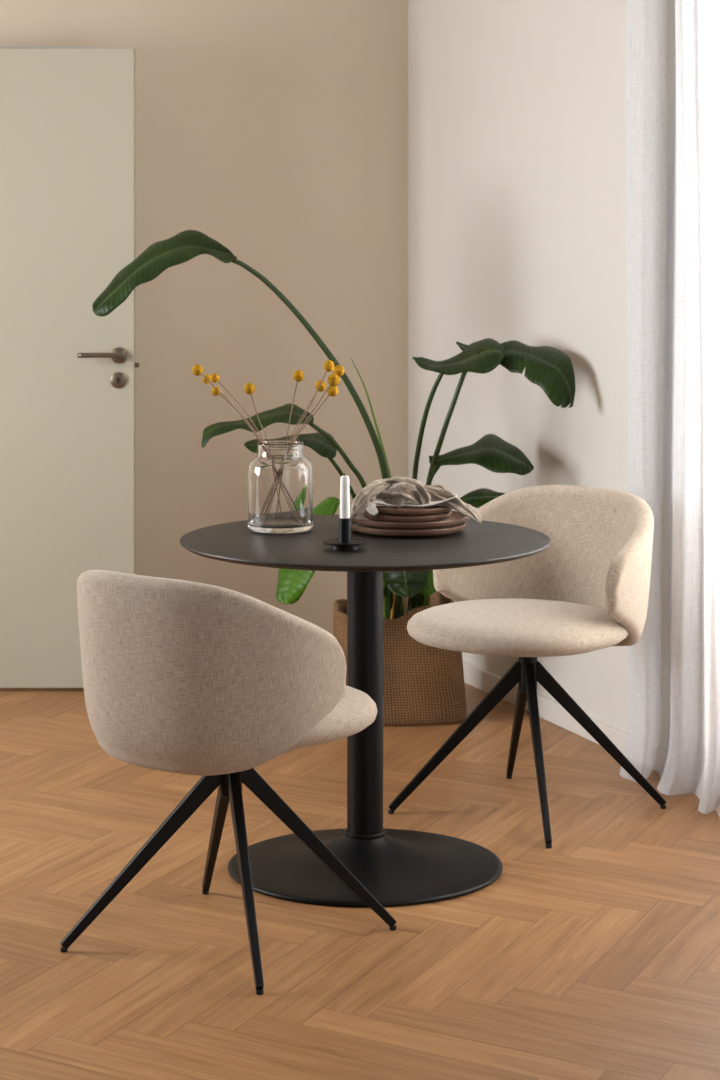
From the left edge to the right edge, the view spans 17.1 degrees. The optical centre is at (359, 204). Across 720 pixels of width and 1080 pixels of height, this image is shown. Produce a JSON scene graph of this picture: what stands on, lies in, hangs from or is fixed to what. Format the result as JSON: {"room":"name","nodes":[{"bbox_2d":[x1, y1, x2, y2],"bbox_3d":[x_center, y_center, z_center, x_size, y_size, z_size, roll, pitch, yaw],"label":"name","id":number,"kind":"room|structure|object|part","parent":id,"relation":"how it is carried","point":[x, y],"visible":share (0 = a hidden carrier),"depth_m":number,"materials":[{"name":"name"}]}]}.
{"room":"dining room","nodes":[
{"label":"dining room","id":0,"kind":"room"},
{"bbox_2d":[0,0,407,634],"bbox_3d":[-1.822,0.145,7.118,4.200,2.650,0.120,0,0,-21],"label":"wall","id":1,"kind":"structure","parent":0,"point":[273,131],"depth_m":7.63,"materials":[{"name":"paint"}]},
{"bbox_2d":[0,44,131,47],"bbox_3d":[-1.093,-0.487,7.333,0.815,0.010,0.006,0,0,-21],"label":"trim","id":2,"kind":"structure","parent":1,"relation":"attached to","point":[1,45],"depth_m":7.38,"materials":[{"name":"paint"}]},
{"bbox_2d":[0,48,138,687],"bbox_3d":[-1.025,0.492,7.217,0.713,1.931,0.098,0,0,0],"label":"door","id":3,"kind":"structure","parent":1,"relation":"in","point":[67,115],"depth_m":7.23,"materials":[{"name":"paint"}]},
{"bbox_3d":[-0.779,0.452,7.195,0.134,0.018,0.054,0,0,0],"label":"handle","id":4,"kind":"part","parent":3,"relation":"part of","materials":[{"name":"metal"}]},
{"bbox_2d":[0,682,719,1079],"bbox_3d":[0.000,1.520,4.000,8.000,0.100,10.400,0,0,0],"label":"floor","id":5,"kind":"structure","parent":0,"point":[594,954],"depth_m":4.85,"materials":[{"name":"brown wood"}]},
{"bbox_2d":[60,570,395,994],"bbox_3d":[-0.255,1.089,4.789,0.562,0.762,0.581,0,0,38],"label":"swivel chair","id":6,"kind":"object","parent":5,"relation":"on","point":[213,683],"visible":1,"depth_m":4.55,"materials":[{"name":"beige fabric"}]},
{"bbox_3d":[-0.424,1.286,4.749,0.339,0.357,0.023,0,0,-12],"label":"leg","id":7,"kind":"part","parent":6,"relation":"part of","materials":[{"name":"black metal"}]},
{"bbox_3d":[-0.336,0.897,4.685,0.562,0.378,0.317,0,0,38],"label":"backrest","id":8,"kind":"part","parent":6,"relation":"part of","materials":[{"name":"beige fabric"}]},
{"bbox_3d":[-0.294,1.286,4.951,0.023,0.357,0.339,0,0,-12],"label":"leg","id":9,"kind":"part","parent":6,"relation":"part of","materials":[{"name":"black metal"}]},
{"bbox_3d":[-0.222,1.286,4.619,0.023,0.357,0.339,0,0,-12],"label":"leg","id":10,"kind":"part","parent":6,"relation":"part of","materials":[{"name":"black metal"}]},
{"bbox_3d":[-0.092,1.286,4.821,0.339,0.357,0.023,0,0,-12],"label":"leg","id":11,"kind":"part","parent":6,"relation":"part of","materials":[{"name":"black metal"}]},
{"bbox_3d":[-0.233,1.011,4.816,0.516,0.076,0.512,0,0,38],"label":"seat","id":12,"kind":"part","parent":6,"relation":"part of","materials":[{"name":"beige fabric"}]},
{"bbox_2d":[180,515,550,906],"bbox_3d":[0.011,1.104,5.310,0.821,0.731,0.821,0,0,0],"label":"pedestal table","id":13,"kind":"object","parent":5,"relation":"on","point":[398,867],"visible":0.83,"depth_m":5.26,"materials":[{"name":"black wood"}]},
{"bbox_2d":[248,440,312,533],"bbox_3d":[-0.181,0.638,5.440,0.148,0.200,0.148,0,0,0],"label":"glass vase","id":14,"kind":"object","parent":13,"relation":"on","point":[280,477],"visible":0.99,"depth_m":5.38,"materials":[{"name":"clear glass"}]},
{"bbox_2d":[192,364,261,442],"bbox_3d":[-0.253,0.540,5.420,0.259,0.365,0.025,0,0,-15],"label":"craspedia","id":15,"kind":"object","parent":14,"relation":"in","point":[197,369],"visible":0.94,"depth_m":5.39,"materials":[{"name":"yellow plant"}]},
{"bbox_2d":[202,374,260,442],"bbox_3d":[-0.243,0.554,5.445,0.240,0.336,0.022,0,0,13],"label":"craspedia","id":16,"kind":"object","parent":14,"relation":"in","point":[207,376],"visible":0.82,"depth_m":5.46,"materials":[{"name":"yellow plant"}]},
{"bbox_2d":[211,386,263,442],"bbox_3d":[-0.241,0.567,5.440,0.194,0.311,0.021,0,0,0],"label":"craspedia","id":17,"kind":"object","parent":14,"relation":"in","point":[215,392],"visible":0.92,"depth_m":5.44,"materials":[{"name":"yellow plant"}]},
{"bbox_2d":[211,373,265,443],"bbox_3d":[-0.238,0.554,5.461,0.226,0.336,0.021,0,0,22],"label":"craspedia","id":18,"kind":"object","parent":14,"relation":"in","point":[215,378],"visible":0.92,"depth_m":5.49,"materials":[{"name":"plant"}]},
{"bbox_2d":[244,383,268,443],"bbox_3d":[-0.215,0.562,5.425,0.100,0.321,0.025,0,0,-24],"label":"craspedia","id":19,"kind":"object","parent":14,"relation":"in","point":[249,388],"visible":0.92,"depth_m":5.41,"materials":[{"name":"plant"}]},
{"bbox_3d":[-0.211,0.569,5.431,0.089,0.308,0.007,0,0,-31],"label":"stem","id":20,"kind":"part","parent":19,"relation":"part of","materials":[{"name":"brown plant"}]},
{"bbox_2d":[285,370,303,443],"bbox_3d":[-0.165,0.547,5.422,0.094,0.350,0.026,0,0,40],"label":"craspedia","id":21,"kind":"object","parent":14,"relation":"in","point":[298,375],"visible":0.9,"depth_m":5.39,"materials":[{"name":"yellow plant"}]},
{"bbox_3d":[-0.167,0.554,5.429,0.007,0.337,0.083,0,0,-42],"label":"stem","id":22,"kind":"part","parent":21,"relation":"part of","materials":[{"name":"brown plant"}]},
{"bbox_2d":[288,380,325,443],"bbox_3d":[-0.152,0.562,5.457,0.158,0.322,0.026,0,0,-20],"label":"craspedia","id":23,"kind":"object","parent":14,"relation":"in","point":[322,388],"visible":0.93,"depth_m":5.47,"materials":[{"name":"yellow plant"}]},
{"bbox_3d":[-0.157,0.568,5.453,0.147,0.309,0.009,0,0,-24],"label":"stem","id":24,"kind":"part","parent":23,"relation":"part of","materials":[{"name":"brown plant"}]},
{"bbox_2d":[290,360,333,442],"bbox_3d":[-0.138,0.538,5.451,0.161,0.369,0.025,0,0,-7],"label":"craspedia","id":25,"kind":"object","parent":14,"relation":"in","point":[328,365],"visible":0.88,"depth_m":5.45,"materials":[{"name":"plant"}]},
{"bbox_2d":[290,373,339,443],"bbox_3d":[-0.140,0.551,5.428,0.206,0.343,0.028,0,0,25],"label":"craspedia","id":26,"kind":"object","parent":14,"relation":"in","point":[333,380],"visible":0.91,"depth_m":5.38,"materials":[{"name":"yellow plant"}]},
{"bbox_3d":[-0.149,0.558,5.424,0.193,0.329,0.011,0,0,23],"label":"stem","id":27,"kind":"part","parent":26,"relation":"part of","materials":[{"name":"brown plant"}]},
{"bbox_2d":[292,386,337,443],"bbox_3d":[-0.141,0.566,5.440,0.184,0.314,0.026,0,0,0],"label":"craspedia","id":28,"kind":"object","parent":14,"relation":"in","point":[332,391],"visible":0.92,"depth_m":5.43,"materials":[{"name":"yellow plant"}]},
{"bbox_3d":[-0.147,0.572,5.440,0.172,0.301,0.002,0,0,0],"label":"stem","id":29,"kind":"part","parent":28,"relation":"part of","materials":[{"name":"brown plant"}]},
{"bbox_2d":[291,365,343,443],"bbox_3d":[-0.132,0.545,5.463,0.209,0.355,0.025,0,0,-24],"label":"craspedia","id":30,"kind":"object","parent":14,"relation":"in","point":[339,370],"visible":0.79,"depth_m":5.49,"materials":[{"name":"plant"}]},
{"bbox_2d":[322,518,366,550],"bbox_3d":[-0.033,0.705,5.140,0.096,0.067,0.096,0,0,0],"label":"candle holder","id":31,"kind":"object","parent":13,"relation":"on","point":[344,542],"visible":1,"depth_m":5.13,"materials":[{"name":"black metal"}]},
{"bbox_2d":[322,538,366,545],"bbox_3d":[-0.033,0.724,5.140,0.096,0.004,0.096,0,0,0],"label":"tray","id":32,"kind":"object","parent":31,"relation":"on","point":[337,541],"depth_m":5.13,"materials":[{"name":"black metal"}]},
{"bbox_2d":[340,474,349,518],"bbox_3d":[-0.033,0.629,5.140,0.022,0.108,0.022,0,0,0],"label":"candle","id":33,"kind":"object","parent":31,"relation":"on","point":[344,480],"visible":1,"depth_m":5.13,"materials":[{"name":"white wax"}]},
{"bbox_2d":[339,518,350,542],"bbox_3d":[-0.033,0.698,5.140,0.026,0.052,0.026,0,0,0],"label":"candle cup","id":34,"kind":"object","parent":31,"relation":"on","point":[344,524],"depth_m":5.13,"materials":[{"name":"black metal"}]},
{"bbox_2d":[351,520,465,536],"bbox_3d":[0.107,0.729,5.420,0.267,0.020,0.267,0,0,0],"label":"dinner plate","id":35,"kind":"object","parent":13,"relation":"on","point":[354,526],"visible":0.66,"depth_m":5.31,"materials":[{"name":"brown ceramic"}]},
{"bbox_2d":[352,510,466,528],"bbox_3d":[0.111,0.712,5.420,0.265,0.020,0.265,0,0,0],"label":"dinner plate","id":36,"kind":"object","parent":35,"relation":"on","point":[456,518],"visible":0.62,"depth_m":5.32,"materials":[{"name":"brown ceramic"}]},
{"bbox_2d":[363,510,451,522],"bbox_3d":[0.106,0.702,5.420,0.203,0.018,0.203,0,0,0],"label":"plate","id":37,"kind":"object","parent":36,"relation":"on","point":[378,517],"visible":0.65,"depth_m":5.34,"materials":[{"name":"brown ceramic"}]},
{"bbox_2d":[369,501,450,515],"bbox_3d":[0.108,0.686,5.420,0.204,0.018,0.204,0,0,0],"label":"plate","id":38,"kind":"object","parent":37,"relation":"on","point":[423,510],"visible":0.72,"depth_m":5.34,"materials":[{"name":"brown ceramic"}]},
{"bbox_2d":[366,494,456,515],"bbox_3d":[0.112,0.670,5.379,0.208,0.045,0.074,0,0,-5],"label":"napkin","id":39,"kind":"object","parent":38,"relation":"on","point":[371,509],"visible":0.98,"depth_m":5.34,"materials":[{"name":"fabric"}]},
{"bbox_2d":[350,476,481,522],"bbox_3d":[0.122,0.661,5.412,0.297,0.100,0.176,0,0,0],"label":"linen napkin","id":40,"kind":"object","parent":38,"relation":"on","point":[397,490],"visible":0.97,"depth_m":5.35,"materials":[{"name":"beige fabric"}]},
{"bbox_2d":[333,591,465,725],"bbox_3d":[0.113,1.286,6.930,0.383,0.368,0.371,0,0,0],"label":"woven basket","id":41,"kind":"object","parent":5,"relation":"on","point":[424,685],"visible":0.42,"depth_m":6.76,"materials":[{"name":"wicker"}]},
{"bbox_2d":[92,230,574,618],"bbox_3d":[-0.088,0.654,6.684,1.310,1.168,0.539,0,0,-7],"label":"plant","id":42,"kind":"object","parent":41,"relation":"in","point":[549,368],"visible":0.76,"depth_m":6.64,"materials":[{"name":"green plant"}]},
{"bbox_2d":[388,485,665,848],"bbox_3d":[0.405,1.089,5.801,0.563,0.762,0.582,0,0,38],"label":"swivel chair","id":43,"kind":"object","parent":5,"relation":"on","point":[587,591],"visible":0.89,"depth_m":5.80,"materials":[{"name":"beige fabric"}]},
{"bbox_3d":[0.238,1.286,5.794,0.339,0.357,0.023,0,0,-4],"label":"leg","id":44,"kind":"part","parent":43,"relation":"part of","materials":[{"name":"black metal"}]},
{"bbox_3d":[0.395,1.286,5.975,0.023,0.357,0.339,0,0,-4],"label":"leg","id":45,"kind":"part","parent":43,"relation":"part of","materials":[{"name":"black metal"}]},
{"bbox_3d":[0.381,1.011,5.775,0.516,0.076,0.512,0,0,40],"label":"seat","id":46,"kind":"part","parent":43,"relation":"part of","materials":[{"name":"beige fabric"}]},
{"bbox_3d":[0.419,1.286,5.637,0.023,0.357,0.339,0,0,-4],"label":"leg","id":47,"kind":"part","parent":43,"relation":"part of","materials":[{"name":"black metal"}]},
{"bbox_3d":[0.489,0.897,5.903,0.562,0.378,0.317,0,0,40],"label":"backrest","id":48,"kind":"part","parent":43,"relation":"part of","materials":[{"name":"beige fabric"}]},
{"bbox_3d":[0.576,1.286,5.818,0.339,0.357,0.023,0,0,-4],"label":"leg","id":49,"kind":"part","parent":43,"relation":"part of","materials":[{"name":"black metal"}]},
{"bbox_2d":[408,0,672,748],"bbox_3d":[1.461,0.145,4.650,0.140,2.650,7.057,0,0,-21],"label":"wall","id":50,"kind":"structure","parent":0,"point":[517,108],"depth_m":6.96,"materials":[{"name":"paint"}]},
{"bbox_2d":[463,661,665,770],"bbox_3d":[0.505,1.439,6.906,0.012,0.062,1.935,0,0,-21],"label":"baseboard","id":51,"kind":"structure","parent":50,"relation":"attached to","point":[550,710],"depth_m":6.78,"materials":[{"name":"paint"}]},
{"bbox_3d":[1.137,0.265,5.390,0.568,2.290,1.323,0,0,0],"label":"window","id":52,"kind":"structure","parent":50,"relation":"in","visible":0},
{"bbox_2d":[619,0,719,817],"bbox_3d":[0.959,0.218,5.524,0.137,2.496,1.498,0,0,-19],"label":"curtain","id":53,"kind":"object","parent":52,"relation":"hanging from","point":[673,231],"visible":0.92,"depth_m":5.98,"materials":[{"name":"white fabric"}]}
]}

